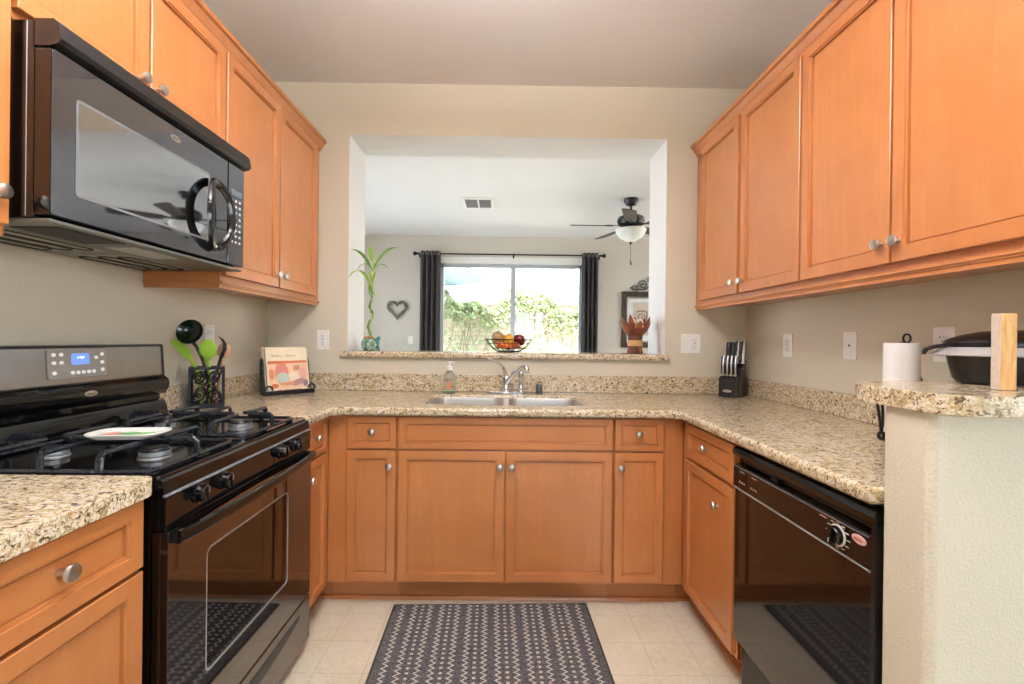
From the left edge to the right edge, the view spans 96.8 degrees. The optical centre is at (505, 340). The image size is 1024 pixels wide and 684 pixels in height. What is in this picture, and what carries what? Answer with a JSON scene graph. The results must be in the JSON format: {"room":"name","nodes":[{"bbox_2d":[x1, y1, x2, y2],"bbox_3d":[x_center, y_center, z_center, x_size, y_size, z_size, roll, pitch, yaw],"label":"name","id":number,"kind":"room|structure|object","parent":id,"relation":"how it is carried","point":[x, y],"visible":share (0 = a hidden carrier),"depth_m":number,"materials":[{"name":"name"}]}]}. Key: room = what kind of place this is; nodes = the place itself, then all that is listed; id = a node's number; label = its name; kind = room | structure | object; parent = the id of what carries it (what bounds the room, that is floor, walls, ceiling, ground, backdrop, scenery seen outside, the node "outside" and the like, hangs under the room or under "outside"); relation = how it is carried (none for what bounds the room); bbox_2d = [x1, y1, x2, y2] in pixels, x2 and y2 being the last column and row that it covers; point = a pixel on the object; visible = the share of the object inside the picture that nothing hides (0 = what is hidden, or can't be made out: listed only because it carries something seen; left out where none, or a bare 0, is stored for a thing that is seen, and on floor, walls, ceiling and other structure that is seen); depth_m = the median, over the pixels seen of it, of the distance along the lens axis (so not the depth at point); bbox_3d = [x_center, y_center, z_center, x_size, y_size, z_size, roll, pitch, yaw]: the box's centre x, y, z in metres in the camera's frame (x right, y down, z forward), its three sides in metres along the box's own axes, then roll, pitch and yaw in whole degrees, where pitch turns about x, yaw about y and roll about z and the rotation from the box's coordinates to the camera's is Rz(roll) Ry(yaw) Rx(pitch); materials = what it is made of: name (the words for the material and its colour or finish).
{"room":"kitchen","nodes":[
{"label":"kitchen","id":0,"kind":"room"},
{"bbox_2d":[0,243,266,385],"bbox_3d":[-1.456,-0.159,-0.354,0.120,2.743,6.112,1,0,0],"label":"wall","id":1,"kind":"structure","parent":0,"point":[46,298],"depth_m":1.63,"materials":[{"name":"paint"}]},
{"bbox_2d":[0,0,13,235],"bbox_3d":[-1.221,-0.680,0.620,0.347,0.902,0.760,1,0,0],"label":"upper cabinet","id":2,"kind":"object","parent":1,"relation":"attached to","point":[6,191],"visible":1,"depth_m":0.98,"materials":[{"name":"brown wood"}]},
{"bbox_2d":[11,0,225,139],"bbox_3d":[-1.224,-0.926,1.382,0.347,0.413,0.764,1,0,0],"label":"upper cabinet","id":3,"kind":"object","parent":1,"relation":"attached to","point":[161,43],"visible":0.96,"depth_m":1.41,"materials":[{"name":"brown wood"}]},
{"bbox_2d":[0,18,250,271],"bbox_3d":[-1.183,-0.487,1.386,0.437,0.456,0.763,1,0,0],"label":"microwave","id":4,"kind":"object","parent":3,"relation":"attached to","point":[104,167],"visible":1,"depth_m":1.18,"materials":[{"name":"black metal"}]},
{"bbox_2d":[204,325,214,341],"bbox_3d":[-1.410,-0.016,2.166,0.010,0.115,0.070,1,0,0],"label":"wall outlet","id":5,"kind":"object","parent":1,"relation":"attached to","point":[208,329],"visible":0.6,"depth_m":2.16,"materials":[{"name":"white plastic"}]},
{"bbox_2d":[160,373,260,409],"bbox_3d":[-1.407,0.241,2.243,0.020,0.100,0.917,1,0,0],"label":"backsplash","id":6,"kind":"structure","parent":1,"relation":"attached to","point":[176,396],"depth_m":2.27,"materials":[{"name":"stone"}]},
{"bbox_2d":[142,280,319,305],"bbox_3d":[-1.257,-0.218,2.231,0.307,0.026,0.944,1,0,0],"label":"rail","id":7,"kind":"object","parent":1,"relation":"attached to","point":[146,283],"visible":1,"depth_m":1.80,"materials":[{"name":"brown wood"}]},
{"bbox_2d":[143,51,318,300],"bbox_3d":[-1.232,-0.683,2.233,0.347,0.902,0.935,1,0,0],"label":"upper cabinet","id":8,"kind":"object","parent":1,"relation":"attached to","point":[281,220],"visible":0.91,"depth_m":2.14,"materials":[{"name":"brown wood"}]},
{"bbox_2d":[180,0,326,150],"bbox_3d":[-1.096,-1.151,1.472,0.082,0.059,2.462,1,0,0],"label":"crown molding","id":9,"kind":"structure","parent":8,"relation":"attached to","point":[199,9],"depth_m":1.90,"materials":[{"name":"brown wood"}]},
{"bbox_2d":[364,235,648,352],"bbox_3d":[0.704,-0.145,6.790,7.500,2.743,0.140,1,0,0],"label":"wall","id":10,"kind":"structure","parent":0,"point":[400,281],"depth_m":6.71,"materials":[{"name":"paint"}]},
{"bbox_2d":[387,301,407,319],"bbox_3d":[-1.590,-0.439,6.681,0.306,0.287,0.032,1,0,0],"label":"heart wreath","id":11,"kind":"object","parent":10,"relation":"attached to","point":[389,303],"visible":1,"depth_m":6.67,"materials":[{"name":"grey metal"}]},
{"bbox_2d":[408,336,412,343],"bbox_3d":[-1.402,-0.003,6.700,0.070,0.115,0.010,1,0,0],"label":"light switch","id":12,"kind":"object","parent":10,"relation":"attached to","point":[410,341],"visible":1,"depth_m":6.70,"materials":[{"name":"white plastic"}]},
{"bbox_2d":[413,251,605,259],"bbox_3d":[0.058,-1.238,6.648,2.810,0.070,0.130,1,0,0],"label":"curtain rod","id":13,"kind":"object","parent":10,"relation":"attached to","point":[414,252],"visible":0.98,"depth_m":6.60,"materials":[{"name":"metal"}]},
{"bbox_2d":[419,250,440,350],"bbox_3d":[-1.110,-0.054,6.607,0.298,2.480,0.086,1,0,0],"label":"curtain","id":14,"kind":"object","parent":13,"relation":"hanging from","point":[430,264],"visible":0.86,"depth_m":6.60,"materials":[{"name":"black fabric"}]},
{"bbox_2d":[581,253,598,351],"bbox_3d":[1.225,-0.027,6.624,0.242,2.480,0.086,1,0,0],"label":"curtain","id":15,"kind":"object","parent":13,"relation":"hanging from","point":[590,264],"visible":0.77,"depth_m":6.62,"materials":[{"name":"black fabric"}]},
{"bbox_2d":[440,257,581,351],"bbox_3d":[0.078,-0.001,6.763,2.110,2.440,0.105,1,0,0],"label":"window","id":16,"kind":"structure","parent":10,"relation":"in","point":[446,262],"depth_m":6.74,"materials":[{"name":"metal"}]},
{"bbox_2d":[621,291,648,347],"bbox_3d":[2.018,-0.300,6.708,0.618,0.825,0.040,1,0,0],"label":"framed picture","id":17,"kind":"object","parent":10,"relation":"attached to","point":[635,304],"visible":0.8,"depth_m":6.71,"materials":[{"name":"black metal"}]},
{"bbox_2d":[630,277,648,291],"bbox_3d":[2.086,-0.827,6.716,0.496,0.234,0.016,1,0,0],"label":"scroll","id":18,"kind":"object","parent":10,"relation":"attached to","point":[637,289],"visible":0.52,"depth_m":6.71},
{"bbox_2d":[267,82,746,393],"bbox_3d":[0.732,-0.138,2.874,7.500,2.743,0.312,1,0,0],"label":"wall","id":19,"kind":"structure","parent":0,"point":[357,121],"depth_m":2.72,"materials":[{"name":"paint"}]},
{"bbox_2d":[317,330,328,349],"bbox_3d":[-1.085,-0.002,2.700,0.070,0.115,0.011,1,0,0],"label":"wall outlet","id":20,"kind":"object","parent":19,"relation":"attached to","point":[322,335],"visible":1,"depth_m":2.70,"materials":[{"name":"white plastic"}]},
{"bbox_2d":[320,334,325,344],"bbox_3d":[-1.085,-0.002,2.698,0.033,0.066,0.004,1,0,0],"label":"socket","id":21,"kind":"object","parent":20,"relation":"attached to","point":[322,336],"depth_m":2.70,"materials":[{"name":"white plastic"}]},
{"bbox_2d":[339,350,670,360],"bbox_3d":[-0.002,0.094,2.869,1.954,0.038,0.372,1,0,0],"label":"sill","id":22,"kind":"structure","parent":19,"relation":"attached to","point":[359,353],"depth_m":2.69,"materials":[{"name":"beige stone"}]},
{"bbox_2d":[348,246,395,350],"bbox_3d":[-0.853,-0.260,2.818,0.307,0.650,0.201,1,0,-35],"label":"bamboo plant","id":23,"kind":"object","parent":22,"relation":"on","point":[369,343],"visible":1,"depth_m":2.84,"materials":[{"name":"green plant"}]},
{"bbox_2d":[484,339,532,351],"bbox_3d":[0.018,0.033,2.860,0.305,0.080,0.305,1,0,0],"label":"fruit bowl","id":24,"kind":"object","parent":22,"relation":"on","point":[488,343],"visible":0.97,"depth_m":2.78,"materials":[{"name":"metal"}]},
{"bbox_2d":[492,331,503,342],"bbox_3d":[-0.047,-0.014,2.844,0.082,0.084,0.083,1,0,0],"label":"mango","id":25,"kind":"object","parent":24,"relation":"in","point":[496,335],"visible":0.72,"depth_m":2.81,"materials":[{"name":"orange food"}]},
{"bbox_2d":[496,341,504,347],"bbox_3d":[-0.032,0.029,2.792,0.055,0.045,0.055,1,0,0],"label":"tangerine","id":26,"kind":"object","parent":24,"relation":"in","point":[497,345],"visible":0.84,"depth_m":2.77,"materials":[{"name":"orange food"}]},
{"bbox_2d":[504,344,511,349],"bbox_3d":[0.015,0.039,2.790,0.052,0.043,0.052,1,0,0],"label":"tangerine","id":27,"kind":"object","parent":24,"relation":"in","point":[506,345],"visible":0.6,"depth_m":2.77,"materials":[{"name":"orange food"}]},
{"bbox_2d":[504,334,513,344],"bbox_3d":[0.020,-0.001,2.836,0.064,0.078,0.078,1,0,0],"label":"lemon","id":28,"kind":"object","parent":24,"relation":"in","point":[507,336],"visible":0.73,"depth_m":2.81,"materials":[{"name":"yellow food"}]},
{"bbox_2d":[512,342,519,347],"bbox_3d":[0.063,0.034,2.796,0.052,0.043,0.052,1,0,0],"label":"tangerine","id":29,"kind":"object","parent":24,"relation":"in","point":[513,345],"visible":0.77,"depth_m":2.77,"materials":[{"name":"orange food"}]},
{"bbox_2d":[514,334,524,345],"bbox_3d":[0.084,-0.001,2.850,0.079,0.075,0.078,1,0,0],"label":"apple","id":30,"kind":"object","parent":24,"relation":"in","point":[518,336],"visible":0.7,"depth_m":2.82,"materials":[{"name":"red food"}]},
{"bbox_2d":[620,315,650,353],"bbox_3d":[0.817,-0.034,2.871,0.197,0.239,0.213,1,0,0],"label":"arrangement","id":31,"kind":"object","parent":22,"relation":"on","point":[635,329],"visible":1,"depth_m":2.82,"materials":[{"name":"brown plant"}]},
{"bbox_2d":[309,373,718,393],"bbox_3d":[0.006,0.257,2.701,2.810,0.100,0.020,1,0,0],"label":"backsplash","id":32,"kind":"structure","parent":19,"relation":"attached to","point":[322,381],"depth_m":2.69,"materials":[{"name":"stone"}]},
{"bbox_2d":[681,334,700,352],"bbox_3d":[1.105,0.021,2.715,0.116,0.115,0.011,1,0,0],"label":"wall outlet","id":33,"kind":"object","parent":19,"relation":"attached to","point":[690,343],"visible":1,"depth_m":2.71,"materials":[{"name":"white plastic"}]},
{"bbox_2d":[692,338,697,348],"bbox_3d":[1.128,0.021,2.713,0.033,0.066,0.004,1,0,0],"label":"socket","id":34,"kind":"object","parent":33,"relation":"attached to","point":[694,340],"depth_m":2.71,"materials":[{"name":"white plastic"}]},
{"bbox_2d":[278,598,741,683],"bbox_3d":[0.723,1.275,1.707,7.700,0.080,10.400,1,0,0],"label":"floor","id":35,"kind":"structure","parent":0,"point":[641,642],"depth_m":1.85,"materials":[{"name":"tile"}]},
{"bbox_2d":[0,500,143,683],"bbox_3d":[-1.079,0.776,0.615,0.649,0.878,0.742,1,0,0],"label":"base cabinet","id":36,"kind":"object","parent":35,"relation":"on","point":[71,604],"visible":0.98,"depth_m":0.84,"materials":[{"name":"brown wood"}]},
{"bbox_2d":[0,474,151,562],"bbox_3d":[-1.085,0.267,0.625,0.641,0.138,0.764,1,0,0],"label":"countertop","id":37,"kind":"structure","parent":36,"relation":"on","point":[36,510],"depth_m":0.85,"materials":[{"name":"stone"}]},
{"bbox_2d":[0,344,315,683],"bbox_3d":[-1.066,0.616,1.400,0.699,1.196,0.767,1,0,0],"label":"gas range","id":38,"kind":"object","parent":35,"relation":"on","point":[226,567],"visible":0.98,"depth_m":1.30,"materials":[{"name":"black metal"}]},
{"bbox_2d":[83,427,171,439],"bbox_3d":[-0.966,0.240,1.169,0.176,0.014,0.099,1,0,-7],"label":"spoon rest","id":39,"kind":"object","parent":38,"relation":"on","point":[134,433],"visible":1,"depth_m":1.17,"materials":[{"name":"white ceramic"}]},
{"bbox_2d":[0,418,304,483],"bbox_3d":[-1.059,0.312,1.400,0.559,0.018,0.766,1,0,0],"label":"cooktop","id":40,"kind":"object","parent":38,"relation":"in","point":[227,443],"depth_m":1.22,"materials":[{"name":"black metal"}]},
{"bbox_2d":[308,417,332,611],"bbox_3d":[-1.090,0.774,2.238,0.649,0.878,0.893,1,0,0],"label":"base cabinet","id":41,"kind":"object","parent":35,"relation":"on","point":[319,432],"visible":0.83,"depth_m":1.96,"materials":[{"name":"brown wood"}]},
{"bbox_2d":[327,415,399,599],"bbox_3d":[-0.656,0.779,2.357,0.316,0.878,0.659,1,0,0],"label":"base cabinet","id":42,"kind":"object","parent":35,"relation":"on","point":[363,449],"visible":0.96,"depth_m":2.07,"materials":[{"name":"brown wood"}]},
{"bbox_2d":[365,603,614,683],"bbox_3d":[-0.045,1.222,1.345,0.888,0.009,1.512,1,0,-2],"label":"rug","id":43,"kind":"object","parent":35,"relation":"on","point":[517,643],"visible":1,"depth_m":1.81,"materials":[{"name":"grey fabric"}]},
{"bbox_2d":[397,416,612,600],"bbox_3d":[-0.006,0.786,2.362,0.982,0.878,0.659,1,0,0],"label":"base cabinet","id":44,"kind":"object","parent":35,"relation":"on","point":[489,508],"visible":0.94,"depth_m":2.07,"materials":[{"name":"brown wood"}]},
{"bbox_2d":[607,418,682,601],"bbox_3d":[0.648,0.794,2.366,0.323,0.878,0.659,1,0,0],"label":"base cabinet","id":45,"kind":"object","parent":35,"relation":"on","point":[647,466],"visible":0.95,"depth_m":2.08,"materials":[{"name":"brown wood"}]},
{"bbox_2d":[675,421,743,674],"bbox_3d":[1.088,0.799,2.149,0.649,0.878,1.100,1,0,0],"label":"base cabinet","id":46,"kind":"object","parent":35,"relation":"on","point":[708,504],"visible":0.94,"depth_m":1.79,"materials":[{"name":"brown wood"}]},
{"bbox_2d":[160,373,884,504],"bbox_3d":[0.012,0.278,1.841,2.852,0.138,1.741,1,0,0],"label":"countertop","id":47,"kind":"structure","parent":46,"relation":"on","point":[830,438],"depth_m":2.05,"materials":[{"name":"stone"}]},
{"bbox_2d":[188,365,224,408],"bbox_3d":[-1.306,0.204,1.991,0.132,0.178,0.108,1,0,-30],"label":"utensil holder","id":48,"kind":"object","parent":47,"relation":"on","point":[192,375],"visible":0.96,"depth_m":1.96,"materials":[{"name":"metal"}]},
{"bbox_2d":[170,338,202,403],"bbox_3d":[-1.359,0.132,1.940,0.122,0.290,0.044,1,0,-39],"label":"spatula","id":49,"kind":"object","parent":48,"relation":"in","point":[180,347],"visible":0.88,"depth_m":1.93,"materials":[{"name":"plastic"}]},
{"bbox_2d":[176,319,208,392],"bbox_3d":[-1.319,0.094,1.942,0.076,0.364,0.139,1,0,42],"label":"ladle","id":50,"kind":"object","parent":48,"relation":"in","point":[188,331],"visible":0.97,"depth_m":1.94,"materials":[{"name":"black plastic"}]},
{"bbox_2d":[199,339,216,402],"bbox_3d":[-1.278,0.137,1.968,0.063,0.282,0.059,1,0,0],"label":"spoon","id":51,"kind":"object","parent":48,"relation":"in","point":[207,348],"visible":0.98,"depth_m":1.95,"materials":[{"name":"plastic"}]},
{"bbox_2d":[210,336,226,402],"bbox_3d":[-1.250,0.131,1.978,0.066,0.294,0.031,1,0,0],"label":"serving spoon","id":52,"kind":"object","parent":48,"relation":"in","point":[224,349],"visible":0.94,"depth_m":1.97,"materials":[{"name":"black plastic"}]},
{"bbox_2d":[215,343,230,402],"bbox_3d":[-1.252,0.145,2.010,0.063,0.267,0.021,1,0,0],"label":"wooden spoon","id":53,"kind":"object","parent":48,"relation":"in","point":[219,350],"visible":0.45,"depth_m":2.01,"materials":[{"name":"brown wood"}]},
{"bbox_2d":[259,358,314,395],"bbox_3d":[-1.202,0.194,2.503,0.108,0.197,0.268,1,0,42],"label":"cookbook stand","id":54,"kind":"object","parent":47,"relation":"on","point":[309,389],"visible":0.84,"depth_m":2.43,"materials":[{"name":"metal"}]},
{"bbox_2d":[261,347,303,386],"bbox_3d":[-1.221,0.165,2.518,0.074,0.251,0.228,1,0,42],"label":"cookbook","id":55,"kind":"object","parent":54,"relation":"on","point":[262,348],"visible":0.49,"depth_m":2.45,"materials":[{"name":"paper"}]},
{"bbox_2d":[263,348,309,390],"bbox_3d":[-1.203,0.164,2.505,0.076,0.243,0.224,1,0,42],"label":"cookbook","id":56,"kind":"object","parent":54,"relation":"on","point":[285,368],"visible":0.98,"depth_m":2.49,"materials":[{"name":"paper"}]},
{"bbox_2d":[267,360,308,388],"bbox_3d":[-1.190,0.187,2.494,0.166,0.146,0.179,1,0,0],"label":"picture","id":57,"kind":"object","parent":56,"relation":"attached to","point":[281,374],"depth_m":2.49},
{"bbox_2d":[443,361,454,393],"bbox_3d":[-0.321,0.211,2.597,0.068,0.184,0.070,1,0,0],"label":"soap bottle","id":58,"kind":"object","parent":47,"relation":"on","point":[449,376],"visible":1,"depth_m":2.57,"materials":[{"name":"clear plastic"}]},
{"bbox_2d":[428,397,584,405],"bbox_3d":[0.002,0.422,2.353,0.788,0.200,0.373,1,0,0],"label":"sink","id":59,"kind":"object","parent":47,"relation":"in","point":[441,400],"visible":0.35,"depth_m":2.52,"materials":[{"name":"metal"}]},
{"bbox_2d":[431,398,502,404],"bbox_3d":[-0.196,0.420,2.352,0.365,0.200,0.342,1,0,0],"label":"basin","id":60,"kind":"object","parent":59,"relation":"in","point":[441,401],"depth_m":2.52,"materials":[{"name":"silver metal"}]},
{"bbox_2d":[509,398,581,405],"bbox_3d":[0.200,0.425,2.355,0.365,0.200,0.342,1,0,0],"label":"basin","id":61,"kind":"object","parent":59,"relation":"in","point":[512,401],"depth_m":2.52,"materials":[{"name":"silver metal"}]},
{"bbox_2d":[486,358,528,393],"bbox_3d":[0.009,0.205,2.565,0.242,0.203,0.154,1,0,0],"label":"faucet","id":62,"kind":"object","parent":47,"relation":"on","point":[506,379],"visible":1,"depth_m":2.59,"materials":[{"name":"silver metal"}]},
{"bbox_2d":[535,384,542,393],"bbox_3d":[0.193,0.281,2.622,0.044,0.057,0.044,1,0,0],"label":"air gap","id":63,"kind":"object","parent":47,"relation":"on","point":[539,387],"visible":1,"depth_m":2.61,"materials":[{"name":"metal"}]},
{"bbox_2d":[718,361,745,397],"bbox_3d":[1.294,0.220,2.594,0.139,0.204,0.104,1,0,-44],"label":"knife block","id":64,"kind":"object","parent":47,"relation":"on","point":[729,386],"visible":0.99,"depth_m":2.56,"materials":[{"name":"black wood"}]},
{"bbox_2d":[721,355,724,375],"bbox_3d":[1.239,0.145,2.592,0.028,0.115,0.020,1,0,-44],"label":"kitchen knife","id":65,"kind":"object","parent":64,"relation":"on","point":[723,356],"visible":1,"depth_m":2.58,"materials":[{"name":"silver plastic"}]},
{"bbox_2d":[725,356,729,375],"bbox_3d":[1.254,0.145,2.577,0.028,0.115,0.020,1,0,-44],"label":"kitchen knife","id":66,"kind":"object","parent":64,"relation":"on","point":[727,357],"visible":1,"depth_m":2.57,"materials":[{"name":"silver plastic"}]},
{"bbox_2d":[726,342,730,360],"bbox_3d":[1.293,0.074,2.642,0.037,0.128,0.026,1,0,-44],"label":"kitchen knife","id":67,"kind":"object","parent":64,"relation":"in","point":[728,344],"visible":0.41,"depth_m":2.64,"materials":[{"name":"black plastic"}]},
{"bbox_2d":[729,356,733,375],"bbox_3d":[1.270,0.145,2.561,0.028,0.115,0.020,1,0,-44],"label":"kitchen knife","id":68,"kind":"object","parent":64,"relation":"on","point":[731,357],"visible":1,"depth_m":2.55,"materials":[{"name":"silver plastic"}]},
{"bbox_2d":[730,342,735,362],"bbox_3d":[1.310,0.075,2.625,0.037,0.128,0.026,1,0,-44],"label":"kitchen knife","id":69,"kind":"object","parent":64,"relation":"in","point":[733,344],"visible":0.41,"depth_m":2.62,"materials":[{"name":"black plastic"}]},
{"bbox_2d":[733,356,737,376],"bbox_3d":[1.285,0.145,2.545,0.028,0.115,0.020,1,0,-44],"label":"kitchen knife","id":70,"kind":"object","parent":64,"relation":"on","point":[735,357],"visible":1,"depth_m":2.54,"materials":[{"name":"silver plastic"}]},
{"bbox_2d":[735,341,740,363],"bbox_3d":[1.333,0.069,2.613,0.047,0.132,0.026,1,0,-44],"label":"kitchen knife","id":71,"kind":"object","parent":64,"relation":"on","point":[738,343],"visible":0.8,"depth_m":2.60,"materials":[{"name":"black plastic"}]},
{"bbox_2d":[740,341,746,363],"bbox_3d":[1.354,0.069,2.592,0.047,0.132,0.026,1,0,-44],"label":"kitchen knife","id":72,"kind":"object","parent":64,"relation":"on","point":[743,346],"visible":1,"depth_m":2.58,"materials":[{"name":"silver plastic"}]},
{"bbox_2d":[876,333,911,440],"bbox_3d":[1.237,0.150,1.449,0.133,0.345,0.086,1,0,0],"label":"paper towel holder","id":73,"kind":"object","parent":47,"relation":"on","point":[881,416],"visible":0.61,"depth_m":1.43,"materials":[{"name":"metal"}]},
{"bbox_2d":[883,343,920,431],"bbox_3d":[1.260,0.160,1.449,0.092,0.302,0.092,1,0,0],"label":"paper towel roll","id":74,"kind":"object","parent":73,"relation":"on","point":[901,361],"visible":0.47,"depth_m":1.41,"materials":[{"name":"paper"}]},
{"bbox_2d":[732,446,883,683],"bbox_3d":[1.077,0.799,1.286,0.610,0.862,0.605,1,0,0],"label":"dishwasher","id":75,"kind":"object","parent":35,"relation":"on","point":[809,553],"visible":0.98,"depth_m":1.22,"materials":[{"name":"black plastic"}]},
{"bbox_2d":[202,0,832,238],"bbox_3d":[0.756,-1.558,1.703,7.700,0.100,10.400,1,0,0],"label":"ceiling","id":76,"kind":"structure","parent":0,"point":[710,44],"depth_m":2.45,"materials":[{"name":"paint"}]},
{"bbox_2d":[461,197,494,208],"bbox_3d":[-0.302,-1.519,5.061,0.352,0.013,0.392,1,0,0],"label":"ceiling vent","id":77,"kind":"object","parent":76,"relation":"in","point":[468,203],"visible":1,"depth_m":5.06,"materials":[{"name":"white plastic"}]},
{"bbox_2d":[570,197,649,264],"bbox_3d":[1.290,-1.154,4.855,1.209,0.704,1.260,1,0,0],"label":"ceiling fan","id":78,"kind":"object","parent":76,"relation":"hanging from","point":[630,223],"visible":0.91,"depth_m":4.77,"materials":[{"name":"white glass"}]},
{"bbox_2d":[479,268,578,302],"bbox_3d":[5.363,-2.406,23.634,14.000,7.480,10.000,1,0,0],"label":"sky","id":79,"kind":"structure","parent":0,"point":[562,285],"depth_m":19.95,"materials":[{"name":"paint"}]},
{"bbox_2d":[746,269,1023,394],"bbox_3d":[1.503,-0.128,1.767,0.115,2.743,1.912,1,0,0],"label":"wall","id":80,"kind":"structure","parent":0,"point":[817,325],"depth_m":1.83,"materials":[{"name":"paint"}]},
{"bbox_2d":[696,55,878,305],"bbox_3d":[1.272,-0.653,2.233,0.349,0.902,0.972,1,0,0],"label":"upper cabinet","id":81,"kind":"object","parent":80,"relation":"attached to","point":[749,194],"visible":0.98,"depth_m":2.07,"materials":[{"name":"brown wood"}]},
{"bbox_2d":[691,0,857,155],"bbox_3d":[1.154,-1.126,1.801,0.082,0.059,1.834,1,0,0],"label":"crown molding","id":82,"kind":"structure","parent":81,"relation":"attached to","point":[836,9],"depth_m":1.87,"materials":[{"name":"brown wood"}]},
{"bbox_2d":[694,249,1023,309],"bbox_3d":[1.148,-0.189,1.803,0.028,0.026,1.834,1,0,0],"label":"rail","id":83,"kind":"object","parent":81,"relation":"attached to","point":[1014,256],"visible":1,"depth_m":1.33,"materials":[{"name":"brown wood"}]},
{"bbox_2d":[783,334,792,356],"bbox_3d":[1.434,0.026,2.316,0.011,0.115,0.070,1,0,0],"label":"wall outlet","id":84,"kind":"object","parent":80,"relation":"attached to","point":[787,338],"visible":1,"depth_m":2.31,"materials":[{"name":"white plastic"}]},
{"bbox_2d":[785,339,788,351],"bbox_3d":[1.432,0.026,2.316,0.004,0.066,0.033,1,0,0],"label":"socket","id":85,"kind":"object","parent":84,"relation":"attached to","point":[786,340],"depth_m":2.31,"materials":[{"name":"white plastic"}]},
{"bbox_2d":[746,378,880,424],"bbox_3d":[1.428,0.275,1.851,0.020,0.100,1.741,1,0,0],"label":"backsplash","id":86,"kind":"structure","parent":80,"relation":"attached to","point":[844,405],"depth_m":2.07,"materials":[{"name":"stone"}]},
{"bbox_2d":[843,332,857,359],"bbox_3d":[1.438,0.023,1.900,0.009,0.115,0.070,1,0,0],"label":"phone jack","id":87,"kind":"object","parent":80,"relation":"attached to","point":[850,339],"visible":1,"depth_m":1.90,"materials":[{"name":"white plastic"}]},
{"bbox_2d":[800,0,1023,287],"bbox_3d":[1.278,-0.652,1.316,0.349,0.902,0.860,1,0,0],"label":"upper cabinet","id":88,"kind":"object","parent":80,"relation":"attached to","point":[913,110],"visible":1,"depth_m":1.28,"materials":[{"name":"brown wood"}]},
{"bbox_2d":[933,327,955,361],"bbox_3d":[1.440,0.015,1.497,0.010,0.115,0.070,1,0,0],"label":"wall outlet","id":89,"kind":"object","parent":80,"relation":"attached to","point":[940,334],"visible":0.55,"depth_m":1.50,"materials":[{"name":"white plastic"}]},
{"bbox_2d":[938,335,947,342],"bbox_3d":[1.438,-0.005,1.497,0.004,0.027,0.033,1,0,0],"label":"socket","id":90,"kind":"object","parent":89,"relation":"attached to","point":[941,338],"depth_m":1.50,"materials":[{"name":"white plastic"}]},
{"bbox_2d":[882,406,1023,683],"bbox_3d":[1.119,0.691,0.919,0.644,1.100,0.115,1,0,0],"label":"wall","id":91,"kind":"structure","parent":0,"point":[953,567],"depth_m":0.86,"materials":[{"name":"paint"}]},
{"bbox_2d":[855,381,1023,417],"bbox_3d":[1.119,0.122,0.973,0.654,0.038,0.330,1,0,0],"label":"countertop","id":92,"kind":"structure","parent":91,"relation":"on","point":[952,398],"depth_m":0.87,"materials":[{"name":"stone"}]},
{"bbox_2d":[921,330,1023,386],"bbox_3d":[1.216,0.041,1.061,0.451,0.126,0.226,1,0,0],"label":"skillet","id":93,"kind":"object","parent":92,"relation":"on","point":[968,356],"visible":0.8,"depth_m":1.03,"materials":[{"name":"black metal"}]},
{"bbox_2d":[990,313,1016,390],"bbox_3d":[1.006,0.024,0.919,0.034,0.154,0.019,1,0,3],"label":"wooden post","id":94,"kind":"object","parent":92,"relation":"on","point":[1003,325],"visible":1,"depth_m":0.91,"materials":[{"name":"brown wood"}]},
{"label":"outside","id":95,"kind":"structure","parent":0,"visible":0},
{"bbox_3d":[-0.319,1.286,43.451,120.000,0.100,73.100,1,0,0],"label":"ground","id":96,"kind":"structure","parent":95,"visible":0},
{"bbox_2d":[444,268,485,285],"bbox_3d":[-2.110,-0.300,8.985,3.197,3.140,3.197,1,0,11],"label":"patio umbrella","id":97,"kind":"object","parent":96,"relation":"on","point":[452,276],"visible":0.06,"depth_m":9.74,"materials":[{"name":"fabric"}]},
{"bbox_2d":[444,302,577,351],"bbox_3d":[-0.077,0.206,10.700,16.000,2.170,0.280,1,0,0],"label":"wall","id":98,"kind":"structure","parent":96,"relation":"on","point":[564,306],"depth_m":10.60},
{"bbox_2d":[444,288,577,351],"bbox_3d":[0.503,-0.123,10.227,10.927,2.244,0.670,1,0,0],"label":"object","id":99,"kind":"object","parent":98,"relation":"attached to","point":[564,316],"visible":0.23,"depth_m":10.30,"materials":[{"name":"green plant"}]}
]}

